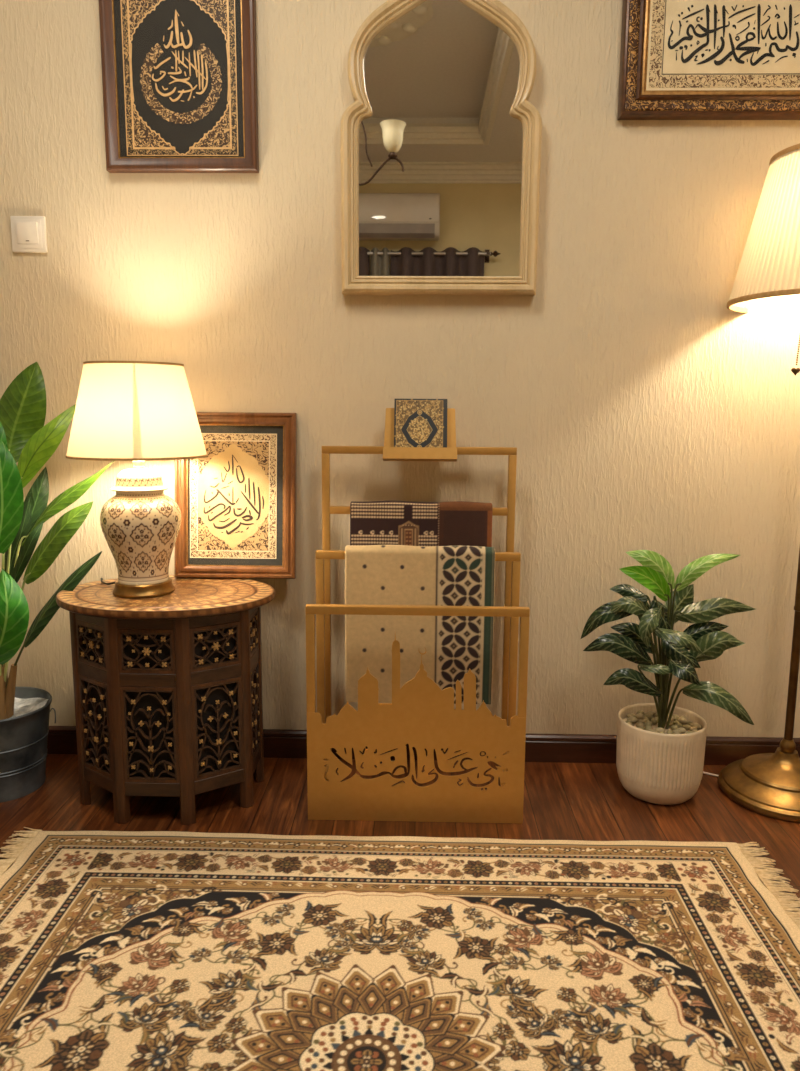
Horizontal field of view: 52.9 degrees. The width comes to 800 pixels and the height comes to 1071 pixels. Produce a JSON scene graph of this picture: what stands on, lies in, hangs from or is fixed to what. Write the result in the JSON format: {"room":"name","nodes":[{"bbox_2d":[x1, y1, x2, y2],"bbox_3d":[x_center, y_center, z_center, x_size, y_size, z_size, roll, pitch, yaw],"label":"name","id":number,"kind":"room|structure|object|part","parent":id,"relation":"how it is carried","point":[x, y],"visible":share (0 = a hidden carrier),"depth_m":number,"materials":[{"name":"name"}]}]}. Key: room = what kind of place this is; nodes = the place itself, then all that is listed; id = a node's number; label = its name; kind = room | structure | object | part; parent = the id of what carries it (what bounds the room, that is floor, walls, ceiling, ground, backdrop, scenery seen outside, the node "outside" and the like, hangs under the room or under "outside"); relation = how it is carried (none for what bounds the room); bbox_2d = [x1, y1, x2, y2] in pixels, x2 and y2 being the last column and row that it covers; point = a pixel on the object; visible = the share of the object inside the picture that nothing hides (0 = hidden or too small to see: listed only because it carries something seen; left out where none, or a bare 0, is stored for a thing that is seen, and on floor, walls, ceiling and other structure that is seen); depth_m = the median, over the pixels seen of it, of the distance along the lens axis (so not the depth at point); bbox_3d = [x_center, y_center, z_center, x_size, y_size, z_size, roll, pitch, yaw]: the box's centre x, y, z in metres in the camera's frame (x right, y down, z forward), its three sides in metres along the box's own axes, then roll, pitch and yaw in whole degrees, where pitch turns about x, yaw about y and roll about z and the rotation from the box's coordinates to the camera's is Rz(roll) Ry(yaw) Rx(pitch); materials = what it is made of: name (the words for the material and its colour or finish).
{"room":"home prayer room","nodes":[
{"label":"home prayer room","id":0,"kind":"room"},
{"bbox_2d":[0,0,799,737],"bbox_3d":[0.003,-0.792,2.002,3.600,2.800,0.100,1,9,1],"label":"wall","id":1,"kind":"structure","parent":0,"point":[639,410],"depth_m":2.00,"materials":[{"name":"paint"}]},
{"bbox_2d":[10,216,47,252],"bbox_3d":[-0.912,-0.739,1.973,0.085,0.085,0.018,1,9,1],"label":"light switch","id":2,"kind":"object","parent":1,"relation":"attached to","point":[28,233],"visible":1,"depth_m":1.97,"materials":[{"name":"plastic"}]},
{"bbox_2d":[99,0,258,172],"bbox_3d":[-0.521,-1.094,1.903,0.363,0.442,0.028,1,9,1],"label":"calligraphy","id":3,"kind":"object","parent":1,"relation":"attached to","point":[179,77],"visible":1,"depth_m":1.91,"materials":[{"name":"brown wood"}]},
{"bbox_2d":[120,0,237,155],"bbox_3d":[-0.520,-1.094,1.903,0.269,0.371,0.001,1,9,1],"label":"artwork","id":4,"kind":"object","parent":3,"relation":"attached to","point":[179,58],"depth_m":1.90,"materials":[{"name":"black paper"}]},
{"bbox_2d":[47,726,799,764],"bbox_3d":[-0.008,0.563,2.156,3.400,0.074,0.015,1,9,1],"label":"baseboard","id":5,"kind":"structure","parent":1,"relation":"attached to","point":[277,743],"depth_m":2.14,"materials":[{"name":"brown wood"}]},
{"bbox_2d":[340,0,541,295],"bbox_3d":[0.096,-0.944,1.904,0.474,0.720,0.042,1,9,1],"label":"arched mirror","id":6,"kind":"object","parent":1,"relation":"attached to","point":[441,134],"visible":1,"depth_m":1.91,"materials":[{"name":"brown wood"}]},
{"bbox_2d":[617,0,799,119],"bbox_3d":[0.824,-1.189,1.852,0.615,0.425,0.034,1,9,1],"label":"calligraphy","id":7,"kind":"object","parent":1,"relation":"attached to","point":[680,59],"visible":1,"depth_m":1.87,"materials":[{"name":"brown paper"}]},
{"bbox_2d":[646,0,799,89],"bbox_3d":[0.824,-1.190,1.858,0.499,0.309,0.007,1,9,1],"label":"artwork","id":8,"kind":"object","parent":7,"relation":"attached to","point":[691,44],"depth_m":1.86,"materials":[{"name":"beige paper"}]},
{"bbox_2d":[0,754,799,911],"bbox_3d":[-0.049,0.910,0.498,3.600,0.100,3.600,1,9,1],"label":"floor","id":9,"kind":"structure","parent":0,"point":[562,801],"depth_m":1.86,"materials":[{"name":"brown wood"}]},
{"bbox_2d":[0,362,113,802],"bbox_3d":[-0.902,0.113,1.891,0.404,1.033,0.253,3,9,17],"label":"potted plant","id":10,"kind":"object","parent":9,"relation":"on","point":[25,440],"visible":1,"depth_m":1.89,"materials":[{"name":"green plant"}]},
{"bbox_2d":[56,575,274,824],"bbox_3d":[-0.549,0.379,1.933,0.507,0.500,0.387,1,9,1],"label":"side table","id":11,"kind":"object","parent":9,"relation":"on","point":[168,700],"visible":0.9,"depth_m":1.80,"materials":[{"name":"wood"}]},
{"bbox_3d":[-0.745,0.397,1.872,0.023,0.479,0.031,-4,10,-25],"label":"leg","id":12,"kind":"part","parent":11,"relation":"part of","materials":[{"name":"brown wood"}]},
{"bbox_3d":[-0.687,0.181,1.794,0.126,0.028,0.013,7,11,37],"label":"rail","id":13,"kind":"part","parent":11,"relation":"part of","materials":[{"name":"brown wood"}]},
{"bbox_3d":[-0.688,0.244,1.803,0.122,0.100,0.009,7,11,37],"label":"panel","id":14,"kind":"part","parent":11,"relation":"part of","materials":[{"name":"brown wood"}]},
{"bbox_2d":[88,640,93,648],"bbox_3d":[-0.691,0.244,1.799,0.020,0.018,0.005,7,11,37],"label":"flower","id":15,"kind":"object","parent":11,"relation":"on","point":[90,642],"depth_m":1.80,"materials":[{"name":"beige wood"}]},
{"bbox_3d":[-0.688,0.308,1.814,0.126,0.030,0.013,7,11,37],"label":"rail","id":16,"kind":"part","parent":11,"relation":"part of","materials":[{"name":"brown wood"}]},
{"bbox_3d":[-0.690,0.434,1.833,0.122,0.224,0.009,7,11,37],"label":"panel","id":17,"kind":"part","parent":11,"relation":"part of","materials":[{"name":"brown wood"}]},
{"bbox_3d":[-0.690,0.560,1.854,0.126,0.032,0.013,7,11,37],"label":"rail","id":18,"kind":"part","parent":11,"relation":"part of","materials":[{"name":"brown wood"}]},
{"bbox_3d":[-0.628,0.411,1.785,0.033,0.479,0.021,4,9,19],"label":"leg","id":19,"kind":"part","parent":11,"relation":"part of","materials":[{"name":"brown wood"}]},
{"bbox_2d":[66,361,207,597],"bbox_3d":[-0.604,0.116,1.913,0.319,1.024,0.367,1,9,1],"label":"table lamp","id":20,"kind":"object","parent":11,"relation":"on","point":[138,412],"visible":1,"depth_m":1.75,"materials":[{"name":"beige ceramic"}]},
{"bbox_3d":[-0.706,0.353,2.048,0.116,0.513,0.180,1,9,1],"label":"power cord","id":21,"kind":"part","parent":20,"relation":"part of","materials":[{"name":"black rubber"}]},
{"bbox_3d":[-0.596,-0.383,1.805,0.214,0.005,0.214,1,9,1],"label":"shade trim","id":22,"kind":"part","parent":20,"relation":"part of","materials":[{"name":"beige fabric"}]},
{"bbox_3d":[-0.596,-0.283,1.821,0.305,0.203,0.305,1,9,1],"label":"lamp shade","id":23,"kind":"part","parent":20,"relation":"part of","materials":[{"name":"fabric"}]},
{"bbox_3d":[-0.597,-0.183,1.837,0.307,0.005,0.307,1,9,1],"label":"shade trim","id":24,"kind":"part","parent":20,"relation":"part of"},
{"bbox_2d":[100,468,180,584],"bbox_3d":[-0.598,-0.025,1.861,0.179,0.260,0.179,1,9,1],"label":"jar","id":25,"kind":"object","parent":20,"relation":"on","point":[140,525],"depth_m":1.80,"materials":[{"name":"beige ceramic"}]},
{"bbox_3d":[-0.551,0.189,1.748,0.131,0.028,0.013,1,9,1],"label":"rail","id":26,"kind":"part","parent":11,"relation":"part of","materials":[{"name":"brown wood"}]},
{"bbox_3d":[-0.551,0.252,1.756,0.127,0.100,0.008,1,9,1],"label":"panel","id":27,"kind":"part","parent":11,"relation":"part of","materials":[{"name":"brown wood"}]},
{"bbox_2d":[142,647,150,654],"bbox_3d":[-0.552,0.252,1.752,0.020,0.018,0.005,1,9,1],"label":"flower","id":28,"kind":"object","parent":11,"relation":"on","point":[145,650],"depth_m":1.75,"materials":[{"name":"beige wood"}]},
{"bbox_3d":[-0.552,0.316,1.768,0.131,0.030,0.013,1,9,1],"label":"rail","id":29,"kind":"part","parent":11,"relation":"part of","materials":[{"name":"brown wood"}]},
{"bbox_3d":[-0.553,0.442,1.786,0.127,0.224,0.008,1,9,1],"label":"panel","id":30,"kind":"part","parent":11,"relation":"part of","materials":[{"name":"brown wood"}]},
{"bbox_3d":[-0.554,0.568,1.808,0.131,0.032,0.013,1,9,1],"label":"rail","id":31,"kind":"part","parent":11,"relation":"part of","materials":[{"name":"brown wood"}]},
{"bbox_3d":[-0.477,0.413,1.782,0.033,0.479,0.021,-2,9,-17],"label":"leg","id":32,"kind":"part","parent":11,"relation":"part of","materials":[{"name":"brown wood"}]},
{"bbox_3d":[-0.413,0.184,1.788,0.126,0.028,0.013,-6,11,-34],"label":"rail","id":33,"kind":"part","parent":11,"relation":"part of","materials":[{"name":"brown wood"}]},
{"bbox_3d":[-0.413,0.247,1.797,0.122,0.100,0.009,-6,11,-34],"label":"panel","id":34,"kind":"part","parent":11,"relation":"part of","materials":[{"name":"brown wood"}]},
{"bbox_2d":[211,642,219,650],"bbox_3d":[-0.410,0.247,1.793,0.020,0.018,0.005,-6,11,-34],"label":"flower","id":35,"kind":"object","parent":11,"relation":"on","point":[215,646],"depth_m":1.79,"materials":[{"name":"beige wood"}]},
{"bbox_3d":[-0.414,0.311,1.808,0.126,0.030,0.013,-6,11,-34],"label":"rail","id":36,"kind":"part","parent":11,"relation":"part of","materials":[{"name":"brown wood"}]},
{"bbox_3d":[-0.414,0.437,1.826,0.122,0.224,0.009,-6,11,-34],"label":"panel","id":37,"kind":"part","parent":11,"relation":"part of","materials":[{"name":"brown wood"}]},
{"bbox_3d":[-0.416,0.563,1.848,0.126,0.032,0.013,-6,11,-34],"label":"rail","id":38,"kind":"part","parent":11,"relation":"part of","materials":[{"name":"brown wood"}]},
{"bbox_2d":[175,412,296,578],"bbox_3d":[-0.415,-0.100,2.031,0.306,0.416,0.072,1,9,1],"label":"calligraphy","id":39,"kind":"object","parent":11,"relation":"on","point":[237,503],"visible":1,"depth_m":2.03,"materials":[{"name":"brown wood"}]},
{"bbox_2d":[190,433,276,558],"bbox_3d":[-0.421,-0.100,2.033,0.220,0.313,0.039,1,9,1],"label":"artwork","id":40,"kind":"object","parent":39,"relation":"attached to","point":[233,489],"depth_m":2.03,"materials":[{"name":"brown paper"}]},
{"bbox_3d":[-0.357,0.401,1.864,0.023,0.479,0.031,5,10,28],"label":"leg","id":41,"kind":"part","parent":11,"relation":"part of","materials":[{"name":"brown wood"}]},
{"bbox_3d":[-0.351,0.231,1.905,0.008,0.100,0.111,1,9,1],"label":"panel","id":42,"kind":"part","parent":11,"relation":"part of","materials":[{"name":"brown wood"}]},
{"bbox_3d":[-0.353,0.295,1.915,0.013,0.030,0.115,1,9,1],"label":"rail","id":43,"kind":"part","parent":11,"relation":"part of","materials":[{"name":"brown wood"}]},
{"bbox_3d":[-0.352,0.420,1.935,0.008,0.224,0.111,1,9,1],"label":"panel","id":44,"kind":"part","parent":11,"relation":"part of","materials":[{"name":"brown wood"}]},
{"bbox_3d":[-0.355,0.547,1.955,0.013,0.032,0.115,1,9,1],"label":"rail","id":45,"kind":"part","parent":11,"relation":"part of","materials":[{"name":"brown wood"}]},
{"bbox_3d":[-0.354,0.380,1.997,0.023,0.479,0.031,-4,10,-27],"label":"leg","id":46,"kind":"part","parent":11,"relation":"part of","materials":[{"name":"brown wood"}]},
{"bbox_2d":[0,827,799,1070],"bbox_3d":[-0.047,0.752,1.148,1.635,0.011,1.261,1,9,1],"label":"rug","id":47,"kind":"object","parent":9,"relation":"on","point":[120,950],"visible":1,"depth_m":1.37,"materials":[{"name":"fabric"}]},
{"bbox_2d":[305,408,529,823],"bbox_3d":[0.041,0.170,1.899,0.490,0.931,0.280,1,9,1],"label":"rack","id":48,"kind":"object","parent":9,"relation":"on","point":[421,715],"visible":0.99,"depth_m":1.81,"materials":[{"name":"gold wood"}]},
{"bbox_3d":[0.037,0.620,1.970,0.462,0.018,0.239,1,9,1],"label":"rail","id":49,"kind":"part","parent":48,"relation":"part of","materials":[{"name":"brown wood"}]},
{"bbox_3d":[0.036,0.431,1.800,0.489,0.446,0.004,1,9,1],"label":"panel","id":50,"kind":"part","parent":48,"relation":"part of","materials":[{"name":"brown wood"}]},
{"bbox_3d":[0.036,0.403,1.804,0.490,0.500,0.020,1,9,1],"label":"frame","id":51,"kind":"part","parent":48,"relation":"part of","materials":[{"name":"brown wood"}]},
{"bbox_3d":[0.040,0.333,1.944,0.482,0.596,0.020,1,9,1],"label":"frame","id":52,"kind":"part","parent":48,"relation":"part of","materials":[{"name":"brown wood"}]},
{"bbox_3d":[0.043,0.196,2.034,0.476,0.838,0.020,1,9,1],"label":"frame","id":53,"kind":"part","parent":48,"relation":"part of","materials":[{"name":"brown wood"}]},
{"bbox_2d":[345,545,494,703],"bbox_3d":[0.045,0.210,1.903,0.348,0.379,0.044,1,9,1],"label":"mat","id":54,"kind":"object","parent":48,"relation":"hanging from","point":[455,575],"visible":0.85,"depth_m":1.88,"materials":[{"name":"beige fabric"}]},
{"bbox_2d":[383,459,456,461],"bbox_3d":[0.048,-0.182,1.929,0.177,0.010,0.030,1,9,1],"label":"shelf","id":55,"kind":"object","parent":48,"relation":"attached to","point":[437,460],"depth_m":1.93,"materials":[{"name":"brown wood"}]},
{"bbox_2d":[394,399,446,447],"bbox_3d":[0.050,-0.256,1.938,0.127,0.144,0.059,1,9,1],"label":"book","id":56,"kind":"object","parent":48,"relation":"on","point":[417,422],"visible":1,"depth_m":1.93,"materials":[{"name":"black fabric"}]},
{"bbox_2d":[350,501,492,546],"bbox_3d":[0.051,0.072,1.993,0.347,0.317,0.040,1,9,1],"label":"mat","id":57,"kind":"object","parent":48,"relation":"hanging from","point":[449,523],"visible":0.34,"depth_m":1.96,"materials":[{"name":"brown fabric"}]},
{"bbox_2d":[581,550,754,804],"bbox_3d":[0.642,0.331,1.934,0.432,0.611,0.223,1,9,1],"label":"potted plant","id":58,"kind":"object","parent":9,"relation":"on","point":[656,768],"visible":0.94,"depth_m":1.88,"materials":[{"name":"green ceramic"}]},
{"bbox_2d":[627,717,637,722],"bbox_3d":[0.576,0.458,1.994,0.025,0.016,0.025,-8,12,-44],"label":"pebble","id":59,"kind":"object","parent":58,"relation":"on","point":[632,719],"visible":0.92,"depth_m":1.99,"materials":[{"name":"beige stone"}]},
{"bbox_2d":[635,713,643,718],"bbox_3d":[0.602,0.454,2.018,0.023,0.014,0.023,-5,10,-30],"label":"pebble","id":60,"kind":"object","parent":58,"relation":"on","point":[639,715],"visible":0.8,"depth_m":2.01,"materials":[{"name":"beige stone"}]},
{"bbox_2d":[635,722,644,726],"bbox_3d":[0.587,0.463,1.965,0.022,0.014,0.022,8,12,41],"label":"pebble","id":61,"kind":"object","parent":58,"relation":"on","point":[639,724],"visible":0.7,"depth_m":1.96,"materials":[{"name":"beige stone"}]},
{"bbox_2d":[644,721,652,725],"bbox_3d":[0.607,0.461,1.968,0.021,0.016,0.024,3,9,14],"label":"pebble","id":62,"kind":"object","parent":58,"relation":"on","point":[646,723],"visible":0.75,"depth_m":1.96,"materials":[{"name":"beige stone"}]},
{"bbox_2d":[645,725,652,729],"bbox_3d":[0.601,0.466,1.942,0.022,0.015,0.019,-6,11,-36],"label":"pebble","id":63,"kind":"object","parent":58,"relation":"on","point":[647,727],"visible":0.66,"depth_m":1.94,"materials":[{"name":"beige stone"}]},
{"bbox_2d":[644,714,654,720],"bbox_3d":[0.623,0.455,2.013,0.026,0.016,0.020,5,10,27],"label":"pebble","id":64,"kind":"object","parent":58,"relation":"on","point":[648,716],"visible":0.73,"depth_m":2.01,"materials":[{"name":"stone"}]},
{"bbox_2d":[650,718,657,724],"bbox_3d":[0.628,0.459,1.988,0.019,0.015,0.025,1,9,5],"label":"pebble","id":65,"kind":"object","parent":58,"relation":"on","point":[654,721],"visible":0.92,"depth_m":1.98,"materials":[{"name":"beige stone"}]},
{"bbox_2d":[655,727,664,732],"bbox_3d":[0.623,0.468,1.929,0.024,0.015,0.024,1,9,3],"label":"pebble","id":66,"kind":"object","parent":58,"relation":"on","point":[659,729],"visible":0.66,"depth_m":1.92,"materials":[{"name":"beige stone"}]},
{"bbox_3d":[0.637,0.538,1.974,0.208,0.190,0.208,1,9,1],"label":"pot","id":67,"kind":"part","parent":58,"relation":"part of","materials":[{"name":"beige ceramic"}]},
{"bbox_2d":[672,714,678,720],"bbox_3d":[0.689,0.456,2.012,0.019,0.016,0.026,5,10,25],"label":"pebble","id":68,"kind":"object","parent":58,"relation":"on","point":[675,716],"visible":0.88,"depth_m":2.00,"materials":[{"name":"beige stone"}]},
{"bbox_2d":[678,727,685,733],"bbox_3d":[0.677,0.469,1.933,0.021,0.013,0.021,-3,9,-18],"label":"pebble","id":69,"kind":"object","parent":58,"relation":"on","point":[681,729],"visible":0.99,"depth_m":1.93,"materials":[{"name":"beige stone"}]},
{"bbox_2d":[677,717,687,723],"bbox_3d":[0.700,0.459,1.989,0.026,0.016,0.026,6,10,30],"label":"pebble","id":70,"kind":"object","parent":58,"relation":"on","point":[682,720],"visible":0.91,"depth_m":1.98,"materials":[{"name":"beige stone"}]},
{"bbox_2d":[690,723,701,729],"bbox_3d":[0.719,0.465,1.957,0.025,0.016,0.025,-3,10,-22],"label":"pebble","id":71,"kind":"object","parent":58,"relation":"on","point":[696,725],"visible":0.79,"depth_m":1.95,"materials":[{"name":"beige stone"}]},
{"bbox_2d":[703,143,799,822],"bbox_3d":[0.899,-0.098,1.866,0.513,1.483,0.413,1,9,1],"label":"floor lamp","id":72,"kind":"object","parent":9,"relation":"on","point":[766,784],"visible":0.97,"depth_m":1.79,"materials":[{"name":"gold metal"}]},
{"bbox_3d":[0.952,-0.523,1.799,0.413,0.011,0.413,1,9,1],"label":"shade trim","id":73,"kind":"part","parent":72,"relation":"part of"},
{"bbox_3d":[0.953,-0.674,1.775,0.409,0.306,0.409,1,9,1],"label":"lamp shade","id":74,"kind":"part","parent":72,"relation":"part of","materials":[{"name":"fabric"}]},
{"bbox_3d":[0.954,-0.825,1.751,0.275,0.010,0.275,1,9,1],"label":"shade trim","id":75,"kind":"part","parent":72,"relation":"part of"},
{"bbox_3d":[0.905,-0.473,1.770,0.079,0.197,0.011,-5,10,-32],"label":"pull chain","id":76,"kind":"part","parent":72,"relation":"part of","materials":[{"name":"brown metal"}]}
]}

